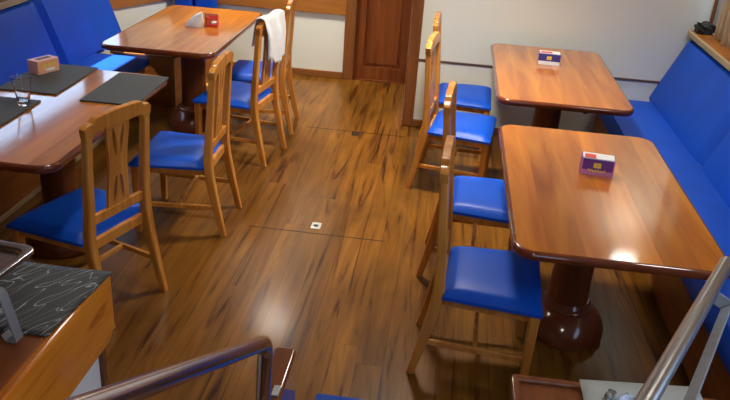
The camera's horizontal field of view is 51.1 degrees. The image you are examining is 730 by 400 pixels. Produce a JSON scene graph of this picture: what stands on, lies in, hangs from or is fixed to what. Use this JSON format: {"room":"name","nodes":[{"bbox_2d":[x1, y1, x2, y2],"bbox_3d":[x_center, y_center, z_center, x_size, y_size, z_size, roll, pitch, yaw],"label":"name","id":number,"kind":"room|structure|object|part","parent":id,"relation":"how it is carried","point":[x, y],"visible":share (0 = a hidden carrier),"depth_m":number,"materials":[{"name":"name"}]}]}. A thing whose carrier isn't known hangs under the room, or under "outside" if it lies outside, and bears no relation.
{"room":"ship interior","nodes":[
{"label":"ship interior","id":0,"kind":"room"},
{"bbox_2d":[101,0,171,54],"bbox_3d":[-2.041,-2.287,6.515,0.100,2.420,0.908,18,29,27],"label":"wall","id":1,"kind":"structure","parent":0,"point":[126,17],"depth_m":6.79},
{"bbox_2d":[0,0,28,9],"bbox_3d":[-2.427,-0.975,4.330,0.020,0.043,4.240,6,25,5],"label":"trim","id":2,"kind":"structure","parent":1,"relation":"attached to","point":[8,3],"depth_m":5.00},
{"bbox_2d":[109,0,164,8],"bbox_3d":[-2.015,-1.928,6.649,0.020,0.460,0.908,18,29,27],"label":"trim","id":3,"kind":"structure","parent":1,"relation":"attached to","point":[115,4],"depth_m":6.66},
{"bbox_2d":[172,0,344,71],"bbox_3d":[-0.601,-2.316,6.797,2.440,2.420,0.100,6,25,5],"label":"wall","id":4,"kind":"structure","parent":0,"point":[318,38],"depth_m":7.12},
{"bbox_2d":[217,0,347,14],"bbox_3d":[-0.955,-2.026,6.909,1.645,0.565,0.025,6,25,5],"label":"trim","id":5,"kind":"structure","parent":4,"relation":"attached to","point":[337,7],"depth_m":6.96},
{"bbox_2d":[232,62,341,78],"bbox_3d":[-1.005,-1.261,7.270,1.635,0.060,0.020,6,25,5],"label":"baseboard","id":6,"kind":"structure","parent":4,"relation":"attached to","point":[301,71],"depth_m":7.22,"materials":[{"name":"brown wood"}]},
{"bbox_2d":[342,0,357,79],"bbox_3d":[0.179,-2.043,6.806,0.655,2.020,0.125,6,25,5],"label":"trim","id":7,"kind":"structure","parent":4,"relation":"attached to","point":[351,15],"depth_m":7.04,"materials":[{"name":"brown wood"}]},
{"bbox_2d":[352,77,404,84],"bbox_3d":[0.150,-1.135,7.236,0.545,0.012,0.110,6,25,5],"label":"trim","id":8,"kind":"structure","parent":4,"relation":"attached to","point":[354,78],"depth_m":7.19,"materials":[{"name":"brown wood"}]},
{"bbox_2d":[353,0,412,81],"bbox_3d":[0.212,-2.006,6.824,0.545,1.918,0.045,6,25,5],"label":"door","id":9,"kind":"structure","parent":4,"relation":"in","point":[382,26],"depth_m":7.05,"materials":[{"name":"brown wood"}]},
{"bbox_3d":[0.183,-1.603,7.013,0.355,0.800,0.028,6,25,5],"label":"panel","id":10,"kind":"part","parent":9,"relation":"part of","materials":[{"name":"brown wood"}]},
{"bbox_2d":[0,74,689,399],"bbox_3d":[-0.258,0.620,3.546,5.250,0.080,8.420,6,25,5],"label":"floor","id":11,"kind":"structure","parent":0,"point":[349,309],"depth_m":3.92,"materials":[{"name":"wood"}]},
{"bbox_2d":[0,276,113,399],"bbox_3d":[-1.206,0.863,1.735,0.758,0.895,1.425,6,25,5],"label":"counter","id":12,"kind":"object","parent":11,"relation":"on","point":[69,362],"depth_m":1.93,"materials":[{"name":"brown wood"}]},
{"bbox_2d":[0,287,22,343],"label":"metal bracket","id":13,"kind":"object","parent":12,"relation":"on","point":[13,336],"depth_m":1.81,"materials":[{"name":"silver metal"}]},
{"bbox_3d":[-0.866,0.270,1.816,0.086,0.140,0.028,9,26,11],"label":"leg","id":14,"kind":"part","parent":13,"relation":"part of","materials":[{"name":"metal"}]},
{"bbox_2d":[0,240,33,278],"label":"chafing dish","id":15,"kind":"object","parent":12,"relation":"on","point":[10,261],"depth_m":1.91,"materials":[{"name":"silver metal"}]},
{"bbox_2d":[0,249,19,267],"bbox_3d":[-1.061,0.210,1.745,0.306,0.004,0.480,9,26,11],"label":"tray","id":16,"kind":"object","parent":15,"relation":"on","point":[7,258],"depth_m":1.91,"materials":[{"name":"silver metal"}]},
{"bbox_2d":[0,331,45,389],"bbox_3d":[-1.192,0.474,1.554,0.730,0.035,1.425,6,25,5],"label":"countertop","id":17,"kind":"structure","parent":12,"relation":"on","point":[12,356],"depth_m":1.81,"materials":[{"name":"brown wood"}]},
{"bbox_2d":[0,261,112,336],"bbox_3d":[-0.993,0.241,2.029,0.533,0.006,0.318,6,25,5],"label":"placemat","id":18,"kind":"object","parent":12,"relation":"on","point":[42,296],"visible":0.86,"depth_m":2.04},
{"bbox_3d":[-0.884,0.909,1.700,0.015,0.823,1.380,6,25,5],"label":"panel","id":19,"kind":"part","parent":12,"relation":"part of","materials":[{"name":"white laminate"}]},
{"bbox_3d":[-0.796,0.631,2.339,0.026,0.853,0.021,6,25,5],"label":"post","id":20,"kind":"part","parent":12,"relation":"part of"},
{"bbox_2d":[0,0,148,222],"bbox_3d":[-2.216,-0.538,4.553,0.646,0.902,4.126,6,25,5],"label":"bench","id":21,"kind":"object","parent":11,"relation":"on","point":[72,31],"visible":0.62,"depth_m":5.39,"materials":[{"name":"blue leather"}]},
{"bbox_3d":[-2.335,-0.832,4.717,0.249,0.526,1.536,6,25,5],"label":"backrest","id":22,"kind":"part","parent":21,"relation":"part of","materials":[{"name":"blue plastic"}]},
{"bbox_3d":[-2.181,-1.367,5.880,0.249,0.526,1.036,6,25,5],"label":"backrest","id":23,"kind":"part","parent":21,"relation":"part of","materials":[{"name":"blue plastic"}]},
{"bbox_2d":[73,53,148,72],"bbox_3d":[-2.134,-0.374,4.374,0.420,0.109,3.686,6,25,5],"label":"seat cushion","id":24,"kind":"object","parent":21,"relation":"on","point":[109,62],"depth_m":5.72,"materials":[{"name":"blue leather"}]},
{"bbox_2d":[0,70,166,258],"bbox_3d":[-1.599,-0.122,3.942,0.766,0.750,1.407,6,25,5],"label":"dining table","id":25,"kind":"object","parent":11,"relation":"on","point":[44,140],"visible":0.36,"depth_m":3.65,"materials":[{"name":"brown wood"}]},
{"bbox_2d":[0,96,40,126],"bbox_3d":[-1.803,-0.410,3.629,0.300,0.009,0.495,6,25,4],"label":"placemat","id":26,"kind":"object","parent":25,"relation":"on","point":[10,109],"visible":0.96,"depth_m":3.71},
{"bbox_2d":[9,74,31,105],"bbox_3d":[-1.674,-0.535,3.735,0.100,0.142,0.100,6,25,5],"label":"drinking glass","id":27,"kind":"object","parent":26,"relation":"on","point":[21,83],"visible":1,"depth_m":3.71,"materials":[{"name":"clear"}]},
{"bbox_2d":[0,64,97,94],"bbox_3d":[-1.728,-0.670,4.192,0.320,0.009,0.525,6,25,4],"label":"placemat","id":28,"kind":"object","parent":25,"relation":"on","point":[55,82],"visible":0.66,"depth_m":4.16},
{"bbox_2d":[27,55,58,74],"bbox_3d":[-1.793,-0.755,4.264,0.079,0.076,0.145,16,28,24],"label":"box","id":29,"kind":"object","parent":28,"relation":"on","point":[44,64],"visible":1,"depth_m":4.23,"materials":[{"name":"red"}]},
{"bbox_2d":[38,58,58,73],"bbox_3d":[-1.760,-0.745,4.248,0.002,0.067,0.137,16,28,24],"label":"print","id":30,"kind":"object","parent":29,"relation":"attached to","point":[41,68],"depth_m":4.24},
{"bbox_2d":[80,73,168,104],"bbox_3d":[-1.283,-0.600,4.113,0.290,0.009,0.520,6,25,4],"label":"placemat","id":31,"kind":"object","parent":25,"relation":"on","point":[122,88],"visible":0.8,"depth_m":4.09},
{"bbox_2d":[6,100,167,328],"bbox_3d":[-1.240,0.012,3.447,0.509,0.981,0.495,14,27,21],"label":"dining chair","id":32,"kind":"object","parent":11,"relation":"on","point":[87,218],"visible":0.98,"depth_m":3.34,"materials":[{"name":"brown wood"}]},
{"bbox_3d":[-1.554,0.293,3.471,0.044,0.405,0.044,14,27,21],"label":"leg","id":33,"kind":"part","parent":32,"relation":"part of","materials":[{"name":"brown wood"}]},
{"bbox_2d":[6,187,140,247],"bbox_3d":[-1.295,0.056,3.494,0.396,0.052,0.495,14,27,21],"label":"seat cushion","id":34,"kind":"object","parent":32,"relation":"on","point":[60,220],"depth_m":3.38,"materials":[{"name":"blue leather"}]},
{"bbox_3d":[-1.283,0.095,3.505,0.404,0.050,0.454,14,27,21],"label":"seat frame","id":35,"kind":"part","parent":32,"relation":"part of","materials":[{"name":"brown wood"}]},
{"bbox_3d":[-1.140,0.150,3.241,0.118,0.920,0.049,14,27,21],"label":"leg","id":36,"kind":"part","parent":32,"relation":"part of","materials":[{"name":"brown wood"}]},
{"bbox_3d":[-1.037,-0.344,3.190,0.041,0.092,0.404,14,27,21],"label":"rail","id":37,"kind":"part","parent":32,"relation":"part of","materials":[{"name":"brown wood"}]},
{"bbox_3d":[-1.092,0.031,3.381,0.024,0.045,0.310,14,27,21],"label":"rail","id":38,"kind":"part","parent":32,"relation":"part of","materials":[{"name":"brown wood"}]},
{"bbox_3d":[-0.990,0.020,3.540,0.118,0.920,0.049,14,27,21],"label":"leg","id":39,"kind":"part","parent":32,"relation":"part of","materials":[{"name":"brown wood"}]},
{"bbox_2d":[110,51,181,106],"bbox_3d":[-1.740,-1.074,6.344,0.530,0.412,0.542,6,25,5],"label":"locker","id":40,"kind":"object","parent":11,"relation":"on","point":[165,66],"visible":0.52,"depth_m":6.08,"materials":[{"name":"brown wood"}]},
{"bbox_3d":[-1.726,-1.252,6.264,0.530,0.021,0.535,6,25,5],"label":"lid","id":41,"kind":"part","parent":40,"relation":"part of","materials":[{"name":"brown wood"}]},
{"bbox_3d":[-1.531,-0.927,6.089,0.036,0.390,0.011,6,25,5],"label":"corner post","id":42,"kind":"part","parent":40,"relation":"part of","materials":[{"name":"brown wood"}]},
{"bbox_2d":[101,5,261,133],"bbox_3d":[-1.291,-0.914,5.674,0.766,0.750,1.407,6,25,5],"label":"dining table","id":43,"kind":"object","parent":11,"relation":"on","point":[163,33],"visible":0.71,"depth_m":5.49,"materials":[{"name":"brown wood"}]},
{"bbox_2d":[184,12,203,27],"bbox_3d":[-1.228,-1.295,5.489,0.141,0.105,0.060,-3,26,-16],"label":"folded napkin","id":44,"kind":"object","parent":43,"relation":"on","point":[196,21],"visible":1,"depth_m":5.49,"materials":[{"name":"white fabric"}]},
{"bbox_2d":[204,13,218,27],"bbox_3d":[-1.120,-1.308,5.557,0.106,0.084,0.086,3,25,-3],"label":"napkin holder","id":45,"kind":"object","parent":43,"relation":"on","point":[211,19],"visible":1,"depth_m":5.57,"materials":[{"name":"red"}]},
{"bbox_2d":[128,50,241,236],"bbox_3d":[-0.978,-0.338,4.234,0.509,0.981,0.495,5,25,3],"label":"dining chair","id":46,"kind":"object","parent":11,"relation":"on","point":[175,154],"visible":0.96,"depth_m":4.17,"materials":[{"name":"brown wood"}]},
{"bbox_3d":[-1.241,-0.013,4.172,0.044,0.405,0.044,5,25,3],"label":"leg","id":47,"kind":"part","parent":46,"relation":"part of","materials":[{"name":"brown wood"}]},
{"bbox_3d":[-1.205,-0.193,4.559,0.044,0.405,0.044,5,25,3],"label":"leg","id":48,"kind":"part","parent":46,"relation":"part of","materials":[{"name":"brown wood"}]},
{"bbox_2d":[128,131,220,170],"bbox_3d":[-1.039,-0.287,4.263,0.396,0.052,0.495,5,25,3],"label":"seat cushion","id":49,"kind":"object","parent":46,"relation":"on","point":[169,150],"depth_m":4.15,"materials":[{"name":"blue leather"}]},
{"bbox_3d":[-1.025,-0.250,4.279,0.404,0.050,0.454,5,25,3],"label":"seat frame","id":50,"kind":"part","parent":46,"relation":"part of","materials":[{"name":"leather"}]},
{"bbox_3d":[-0.801,-0.217,4.074,0.118,0.920,0.049,5,25,3],"label":"leg","id":51,"kind":"part","parent":46,"relation":"part of","materials":[{"name":"brown wood"}]},
{"bbox_3d":[-0.816,-0.342,4.217,0.024,0.045,0.310,5,25,3],"label":"rail","id":52,"kind":"part","parent":46,"relation":"part of","materials":[{"name":"brown wood"}]},
{"bbox_3d":[-0.758,-0.721,4.035,0.041,0.092,0.404,5,25,3],"label":"rail","id":53,"kind":"part","parent":46,"relation":"part of","materials":[{"name":"brown wood"}]},
{"bbox_3d":[-0.771,-0.367,4.399,0.118,0.920,0.049,5,25,3],"label":"leg","id":54,"kind":"part","parent":46,"relation":"part of","materials":[{"name":"brown wood"}]},
{"bbox_2d":[174,0,216,76],"bbox_3d":[-1.597,-1.555,6.886,0.400,0.840,0.530,6,25,5],"label":"seat","id":55,"kind":"object","parent":11,"relation":"on","point":[198,3],"visible":0.08,"depth_m":6.97,"materials":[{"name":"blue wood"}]},
{"bbox_3d":[-1.660,-1.853,7.004,0.180,0.410,0.085,6,25,5],"label":"backrest","id":56,"kind":"part","parent":55,"relation":"part of","materials":[{"name":"blue plastic"}]},
{"bbox_3d":[-1.462,-1.831,6.988,0.200,0.410,0.085,6,25,5],"label":"backrest","id":57,"kind":"part","parent":55,"relation":"part of","materials":[{"name":"blue plastic"}]},
{"bbox_2d":[192,20,286,166],"bbox_3d":[-0.831,-0.781,5.198,0.509,0.981,0.495,10,26,13],"label":"dining chair","id":58,"kind":"object","parent":11,"relation":"on","point":[247,98],"visible":0.62,"depth_m":5.12,"materials":[{"name":"brown wood"}]},
{"bbox_3d":[-1.126,-0.479,5.181,0.044,0.405,0.044,10,26,13],"label":"leg","id":59,"kind":"part","parent":58,"relation":"part of","materials":[{"name":"brown wood"}]},
{"bbox_2d":[192,81,270,109],"bbox_3d":[-0.889,-0.734,5.237,0.396,0.052,0.495,10,26,13],"label":"seat cushion","id":60,"kind":"object","parent":58,"relation":"on","point":[240,99],"depth_m":5.11,"materials":[{"name":"blue leather"}]},
{"bbox_3d":[-0.876,-0.696,5.250,0.404,0.050,0.454,10,26,13],"label":"seat frame","id":61,"kind":"part","parent":58,"relation":"part of","materials":[{"name":"brown wood"}]},
{"bbox_3d":[-0.694,-0.649,5.010,0.118,0.920,0.049,10,26,13],"label":"leg","id":62,"kind":"part","parent":58,"relation":"part of","materials":[{"name":"brown wood"}]},
{"bbox_3d":[-0.617,-1.149,4.967,0.041,0.092,0.404,10,26,13],"label":"rail","id":63,"kind":"part","parent":58,"relation":"part of","materials":[{"name":"brown wood"}]},
{"bbox_3d":[-0.674,-0.772,5.154,0.024,0.045,0.310,10,26,13],"label":"rail","id":64,"kind":"part","parent":58,"relation":"part of","materials":[{"name":"brown wood"}]},
{"bbox_2d":[252,9,285,62],"bbox_3d":[-0.617,-1.060,5.006,0.140,0.326,0.331,10,26,13],"label":"towel","id":65,"kind":"object","parent":58,"relation":"on","point":[275,22],"visible":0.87,"depth_m":4.98,"materials":[{"name":"white fabric"}]},
{"bbox_3d":[-0.596,-0.790,5.325,0.118,0.920,0.049,10,26,13],"label":"leg","id":66,"kind":"part","parent":58,"relation":"part of","materials":[{"name":"brown wood"}]},
{"bbox_2d":[230,0,298,134],"bbox_3d":[-0.757,-1.034,5.749,0.509,0.981,0.495,4,25,0],"label":"dining chair","id":67,"kind":"object","parent":11,"relation":"on","point":[242,70],"visible":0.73,"depth_m":5.70,"materials":[{"name":"brown wood"}]},
{"bbox_3d":[-1.010,-0.704,5.677,0.044,0.405,0.044,4,25,0],"label":"leg","id":68,"kind":"part","parent":67,"relation":"part of","materials":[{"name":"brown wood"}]},
{"bbox_2d":[232,60,279,81],"bbox_3d":[-0.818,-0.982,5.776,0.396,0.052,0.495,4,25,0],"label":"seat cushion","id":69,"kind":"object","parent":67,"relation":"on","point":[242,70],"depth_m":5.65,"materials":[{"name":"leather"}]},
{"bbox_3d":[-0.804,-0.946,5.793,0.404,0.050,0.454,4,25,0],"label":"seat frame","id":70,"kind":"part","parent":67,"relation":"part of","materials":[{"name":"brown wood"}]},
{"bbox_3d":[-0.570,-0.917,5.599,0.118,0.920,0.049,4,25,0],"label":"leg","id":71,"kind":"part","parent":67,"relation":"part of","materials":[{"name":"brown wood"}]},
{"bbox_3d":[-0.536,-1.422,5.560,0.041,0.092,0.404,4,25,0],"label":"rail","id":72,"kind":"part","parent":67,"relation":"part of","materials":[{"name":"brown wood"}]},
{"bbox_3d":[-0.559,-1.069,5.924,0.118,0.920,0.049,4,25,0],"label":"leg","id":73,"kind":"part","parent":67,"relation":"part of","materials":[{"name":"brown wood"}]},
{"bbox_2d":[255,347,295,399],"bbox_3d":[-0.344,0.911,2.287,0.078,0.450,0.984,6,25,5],"label":"stair cheek","id":74,"kind":"structure","parent":11,"relation":"on","point":[284,359],"depth_m":2.54,"materials":[{"name":"brown wood"}]},
{"bbox_2d":[64,336,280,399],"bbox_3d":[-0.364,0.441,1.665,0.051,0.924,1.284,8,25,9],"label":"handrail","id":75,"kind":"object","parent":74,"relation":"on","point":[144,386],"visible":1,"depth_m":1.56,"materials":[{"name":"silver metal"}]},
{"bbox_2d":[310,222,321,229],"bbox_3d":[-0.284,0.149,4.441,0.056,0.007,0.080,6,25,5],"label":"floor plate","id":76,"kind":"object","parent":11,"relation":"on","point":[315,225],"depth_m":4.44,"materials":[{"name":"silver metal"}]},
{"bbox_2d":[252,127,402,241],"bbox_3d":[-0.176,-0.169,5.141,0.780,0.001,1.740,6,25,5],"label":"trim","id":77,"kind":"structure","parent":11,"relation":"on","point":[312,127],"depth_m":4.37,"materials":[{"name":"brown"}]},
{"bbox_2d":[315,394,364,399],"bbox_3d":[0.100,0.928,2.840,0.660,0.008,0.515,6,25,5],"label":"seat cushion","id":78,"kind":"object","parent":11,"relation":"on","point":[318,396],"visible":1,"depth_m":3.08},
{"bbox_2d":[351,132,359,135],"bbox_3d":[-0.074,-0.509,5.874,0.056,0.007,0.080,6,25,5],"label":"floor plate","id":79,"kind":"object","parent":11,"relation":"on","point":[353,133],"depth_m":5.86,"materials":[{"name":"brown metal"}]},
{"bbox_2d":[405,31,496,188],"bbox_3d":[0.587,-0.557,4.939,0.509,0.981,0.495,9,26,11],"label":"dining chair","id":80,"kind":"object","parent":11,"relation":"on","point":[472,129],"visible":0.92,"depth_m":4.85,"materials":[{"name":"brown wood"}]},
{"bbox_3d":[0.352,-0.489,4.830,0.118,0.920,0.049,9,26,11],"label":"leg","id":81,"kind":"part","parent":80,"relation":"part of","materials":[{"name":"brown wood"}]},
{"bbox_3d":[0.438,-0.632,5.148,0.118,0.920,0.049,9,26,11],"label":"leg","id":82,"kind":"part","parent":80,"relation":"part of","materials":[{"name":"brown wood"}]},
{"bbox_3d":[0.428,-0.989,4.787,0.041,0.092,0.404,9,26,11],"label":"rail","id":83,"kind":"part","parent":80,"relation":"part of","materials":[{"name":"brown wood"}]},
{"bbox_3d":[0.431,-0.602,4.961,0.024,0.045,0.310,9,26,11],"label":"rail","id":84,"kind":"part","parent":80,"relation":"part of","materials":[{"name":"brown wood"}]},
{"bbox_3d":[0.619,-0.459,4.974,0.404,0.050,0.454,9,26,11],"label":"seat frame","id":85,"kind":"part","parent":80,"relation":"part of","materials":[{"name":"brown wood"}]},
{"bbox_2d":[427,110,496,144],"bbox_3d":[0.637,-0.491,4.955,0.396,0.052,0.495,9,26,11],"label":"seat cushion","id":86,"kind":"object","parent":80,"relation":"on","point":[471,128],"depth_m":4.83,"materials":[{"name":"blue leather"}]},
{"bbox_3d":[0.737,-0.179,4.827,0.044,0.405,0.044,9,26,11],"label":"leg","id":87,"kind":"part","parent":80,"relation":"part of","materials":[{"name":"brown wood"}]},
{"bbox_3d":[0.840,-0.349,5.205,0.044,0.405,0.044,9,26,11],"label":"leg","id":88,"kind":"part","parent":80,"relation":"part of","materials":[{"name":"brown wood"}]},
{"bbox_2d":[414,11,491,161],"bbox_3d":[0.672,-0.837,5.548,0.509,0.981,0.495,7,25,6],"label":"dining chair","id":89,"kind":"object","parent":11,"relation":"on","point":[470,98],"visible":0.48,"depth_m":5.43,"materials":[{"name":"leather"}]},
{"bbox_3d":[0.450,-0.760,5.422,0.118,0.920,0.049,7,25,6],"label":"leg","id":90,"kind":"part","parent":89,"relation":"part of","materials":[{"name":"brown wood"}]},
{"bbox_3d":[0.505,-0.908,5.744,0.118,0.920,0.049,7,25,6],"label":"leg","id":91,"kind":"part","parent":89,"relation":"part of","materials":[{"name":"brown wood"}]},
{"bbox_3d":[0.511,-1.262,5.381,0.041,0.092,0.404,7,25,6],"label":"rail","id":92,"kind":"part","parent":89,"relation":"part of","materials":[{"name":"brown wood"}]},
{"bbox_3d":[0.705,-0.740,5.587,0.404,0.050,0.454,7,25,6],"label":"seat frame","id":93,"kind":"part","parent":89,"relation":"part of","materials":[{"name":"brown wood"}]},
{"bbox_2d":[439,83,491,110],"bbox_3d":[0.724,-0.774,5.568,0.396,0.052,0.495,7,25,6],"label":"seat cushion","id":94,"kind":"object","parent":89,"relation":"on","point":[469,97],"depth_m":5.43,"materials":[{"name":"leather"}]},
{"bbox_3d":[0.845,-0.464,5.451,0.044,0.405,0.044,7,25,6],"label":"leg","id":95,"kind":"part","parent":89,"relation":"part of","materials":[{"name":"brown wood"}]},
{"bbox_2d":[416,81,512,276],"bbox_3d":[0.583,-0.085,3.934,0.509,0.981,0.495,8,25,8],"label":"dining chair","id":96,"kind":"object","parent":11,"relation":"on","point":[477,200],"visible":0.44,"depth_m":3.85,"materials":[{"name":"leather"}]},
{"bbox_3d":[0.356,-0.012,3.814,0.118,0.920,0.049,8,25,8],"label":"leg","id":97,"kind":"part","parent":96,"relation":"part of","materials":[{"name":"brown wood"}]},
{"bbox_3d":[0.423,-0.158,4.136,0.118,0.920,0.049,8,25,8],"label":"leg","id":98,"kind":"part","parent":96,"relation":"part of","materials":[{"name":"brown wood"}]},
{"bbox_3d":[0.423,-0.513,3.773,0.041,0.092,0.404,8,25,8],"label":"rail","id":99,"kind":"part","parent":96,"relation":"part of","materials":[{"name":"brown wood"}]},
{"bbox_3d":[0.616,0.012,3.971,0.404,0.050,0.454,8,25,8],"label":"seat frame","id":100,"kind":"part","parent":96,"relation":"part of","materials":[{"name":"brown wood"}]},
{"bbox_2d":[453,176,508,223],"bbox_3d":[0.635,-0.021,3.953,0.396,0.052,0.495,8,25,8],"label":"seat cushion","id":101,"kind":"object","parent":96,"relation":"on","point":[481,199],"depth_m":3.84,"materials":[{"name":"leather"}]},
{"bbox_3d":[0.828,0.116,4.213,0.044,0.405,0.044,8,25,8],"label":"leg","id":102,"kind":"part","parent":96,"relation":"part of","materials":[{"name":"brown wood"}]},
{"bbox_2d":[406,135,542,375],"bbox_3d":[0.491,0.252,3.202,0.509,0.981,0.495,8,25,7],"label":"dining chair","id":103,"kind":"object","parent":11,"relation":"on","point":[503,283],"visible":0.95,"depth_m":3.11,"materials":[{"name":"leather"}]},
{"bbox_3d":[0.266,0.327,3.079,0.118,0.920,0.049,8,25,7],"label":"leg","id":104,"kind":"part","parent":103,"relation":"part of","materials":[{"name":"brown wood"}]},
{"bbox_3d":[0.328,0.180,3.401,0.118,0.920,0.049,8,25,7],"label":"leg","id":105,"kind":"part","parent":103,"relation":"part of","materials":[{"name":"brown wood"}]},
{"bbox_3d":[0.330,-0.175,3.039,0.041,0.092,0.404,8,25,7],"label":"rail","id":106,"kind":"part","parent":103,"relation":"part of","materials":[{"name":"brown wood"}]},
{"bbox_3d":[0.333,0.212,3.214,0.024,0.045,0.310,8,25,7],"label":"rail","id":107,"kind":"part","parent":103,"relation":"part of","materials":[{"name":"brown wood"}]},
{"bbox_3d":[0.524,0.349,3.240,0.404,0.050,0.454,8,25,7],"label":"seat frame","id":108,"kind":"part","parent":103,"relation":"part of","materials":[{"name":"leather"}]},
{"bbox_2d":[442,246,542,318],"bbox_3d":[0.543,0.316,3.222,0.396,0.052,0.495,8,25,7],"label":"seat cushion","id":109,"kind":"object","parent":103,"relation":"on","point":[495,280],"depth_m":3.13,"materials":[{"name":"leather"}]},
{"bbox_3d":[0.733,0.451,3.486,0.044,0.405,0.044,8,25,7],"label":"leg","id":110,"kind":"part","parent":103,"relation":"part of","materials":[{"name":"brown wood"}]},
{"bbox_3d":[0.660,0.626,3.102,0.044,0.405,0.044,8,25,7],"label":"leg","id":111,"kind":"part","parent":103,"relation":"part of","materials":[{"name":"brown wood"}]},
{"bbox_2d":[490,43,633,128],"bbox_3d":[1.217,-0.498,5.173,0.793,0.750,1.421,6,25,5],"label":"dining table","id":112,"kind":"object","parent":11,"relation":"on","point":[582,82],"visible":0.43,"depth_m":4.84,"materials":[{"name":"brown wood"}]},
{"bbox_2d":[537,50,560,65],"bbox_3d":[1.251,-0.965,5.193,0.145,0.081,0.080,8,25,7],"label":"box","id":113,"kind":"object","parent":112,"relation":"on","point":[552,58],"visible":1,"depth_m":5.16,"materials":[{"name":"blue"}]},
{"bbox_2d":[507,374,715,399],"bbox_3d":[0.801,1.010,2.072,0.849,0.602,0.789,6,25,5],"label":"base cabinet","id":114,"kind":"object","parent":11,"relation":"on","point":[522,387],"visible":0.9,"depth_m":2.30,"materials":[{"name":"brown wood"}]},
{"bbox_2d":[579,379,702,399],"bbox_3d":[0.801,0.668,2.088,0.360,0.002,0.563,6,25,5],"label":"paper sheet","id":115,"kind":"object","parent":114,"relation":"on","point":[591,389],"visible":0.61,"depth_m":2.29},
{"bbox_2d":[602,389,616,399],"bbox_3d":[0.718,0.574,2.245,0.027,0.023,0.059,21,30,31],"label":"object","id":116,"kind":"object","parent":115,"relation":"on","point":[609,395],"visible":1,"depth_m":2.24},
{"bbox_2d":[614,392,632,399],"bbox_3d":[0.757,0.580,2.238,0.059,0.023,0.027,-12,30,-31],"label":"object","id":117,"kind":"object","parent":115,"relation":"on","point":[627,395],"visible":1,"depth_m":2.23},
{"bbox_2d":[498,125,729,350],"bbox_3d":[0.985,0.268,3.506,0.793,0.750,1.421,6,25,5],"label":"dining table","id":118,"kind":"object","parent":11,"relation":"on","point":[640,219],"visible":0.86,"depth_m":3.22,"materials":[{"name":"brown wood"}]},
{"bbox_2d":[579,152,615,177],"bbox_3d":[1.049,-0.161,3.450,0.145,0.081,0.081,9,26,11],"label":"box","id":119,"kind":"object","parent":118,"relation":"on","point":[603,165],"visible":1,"depth_m":3.42,"materials":[{"name":"purple"}]},
{"bbox_2d":[592,40,729,399],"bbox_3d":[1.937,0.001,4.056,0.811,0.890,3.876,6,25,5],"label":"bench","id":120,"kind":"object","parent":11,"relation":"on","point":[686,116],"visible":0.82,"depth_m":4.54,"materials":[{"name":"blue leather"}]},
{"bbox_3d":[2.205,-0.668,5.082,0.271,0.517,1.404,6,25,5],"label":"backrest","id":121,"kind":"part","parent":120,"relation":"part of","materials":[{"name":"leather"}]},
{"bbox_3d":[2.033,-0.071,3.784,0.271,0.517,1.466,6,25,5],"label":"backrest","id":122,"kind":"part","parent":120,"relation":"part of","materials":[{"name":"leather"}]},
{"bbox_3d":[0.505,1.486,1.016,2.840,0.600,3.120,6,25,5],"label":"stairs","id":123,"kind":"structure","parent":11,"relation":"on","visible":0},
{"bbox_2d":[634,256,729,399],"bbox_3d":[0.744,0.512,1.823,0.110,0.500,1.050,19,29,30],"label":"guard rail","id":124,"kind":"object","parent":123,"relation":"on","point":[654,387],"visible":1,"depth_m":1.76,"materials":[{"name":"silver metal"}]},
{"bbox_2d":[402,1,412,117],"bbox_3d":[0.490,-1.954,6.193,0.100,2.420,1.030,6,25,5],"label":"wall","id":125,"kind":"structure","parent":0,"point":[412,1],"depth_m":6.03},
{"bbox_2d":[402,0,424,125],"bbox_3d":[0.423,-1.713,5.670,0.085,2.420,0.130,6,25,5],"label":"trim","id":126,"kind":"structure","parent":125,"relation":"attached to","point":[418,5],"depth_m":5.90,"materials":[{"name":"brown wood"}]},
{"bbox_2d":[413,0,723,132],"bbox_3d":[1.592,-1.591,5.588,2.300,2.420,0.100,6,25,5],"label":"wall","id":127,"kind":"structure","parent":0,"point":[635,39],"depth_m":5.72,"materials":[{"name":"paint"}]},
{"bbox_2d":[412,119,498,134],"bbox_3d":[1.433,-0.506,6.041,2.150,0.055,0.020,6,25,5],"label":"baseboard","id":128,"kind":"structure","parent":127,"relation":"attached to","point":[416,122],"depth_m":6.11,"materials":[{"name":"brown wood"}]},
{"bbox_2d":[419,59,659,82],"bbox_3d":[1.324,-0.987,5.841,1.860,0.015,0.008,6,25,5],"label":"trim","id":129,"kind":"structure","parent":127,"relation":"attached to","point":[448,62],"depth_m":5.87,"materials":[{"name":"brown"}]},
{"bbox_2d":[709,0,718,23],"bbox_3d":[2.547,-1.833,5.278,0.026,1.355,0.026,6,25,5],"label":"trim","id":130,"kind":"structure","parent":127,"relation":"attached to","point":[716,1],"depth_m":5.49,"materials":[{"name":"brown wood"}]},
{"bbox_2d":[713,0,729,48],"bbox_3d":[2.289,-0.843,3.599,0.081,0.956,3.501,6,25,5],"label":"curtain","id":131,"kind":"object","parent":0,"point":[722,32],"visible":1,"depth_m":5.20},
{"bbox_3d":[2.260,-0.009,2.324,0.100,2.420,7.140,6,25,5],"label":"wall","id":132,"kind":"structure","parent":0,"visible":0},
{"bbox_2d":[687,31,729,70],"bbox_3d":[2.138,-0.405,3.821,0.025,0.038,3.940,6,25,5],"label":"trim","id":133,"kind":"structure","parent":132,"relation":"attached to","point":[690,34],"depth_m":5.09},
{"bbox_2d":[692,31,729,61],"bbox_3d":[2.260,-0.392,3.811,0.225,0.040,3.940,6,25,5],"label":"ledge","id":134,"kind":"structure","parent":132,"relation":"attached to","point":[712,42],"depth_m":5.18,"materials":[{"name":"brown wood"}]},
{"bbox_2d":[694,21,715,34],"bbox_3d":[2.449,-1.240,5.496,0.155,0.085,0.113,6,25,5],"label":"bundle","id":135,"kind":"object","parent":134,"relation":"on","point":[706,28],"visible":0.93,"depth_m":5.46,"materials":[{"name":"fabric"}]}
]}

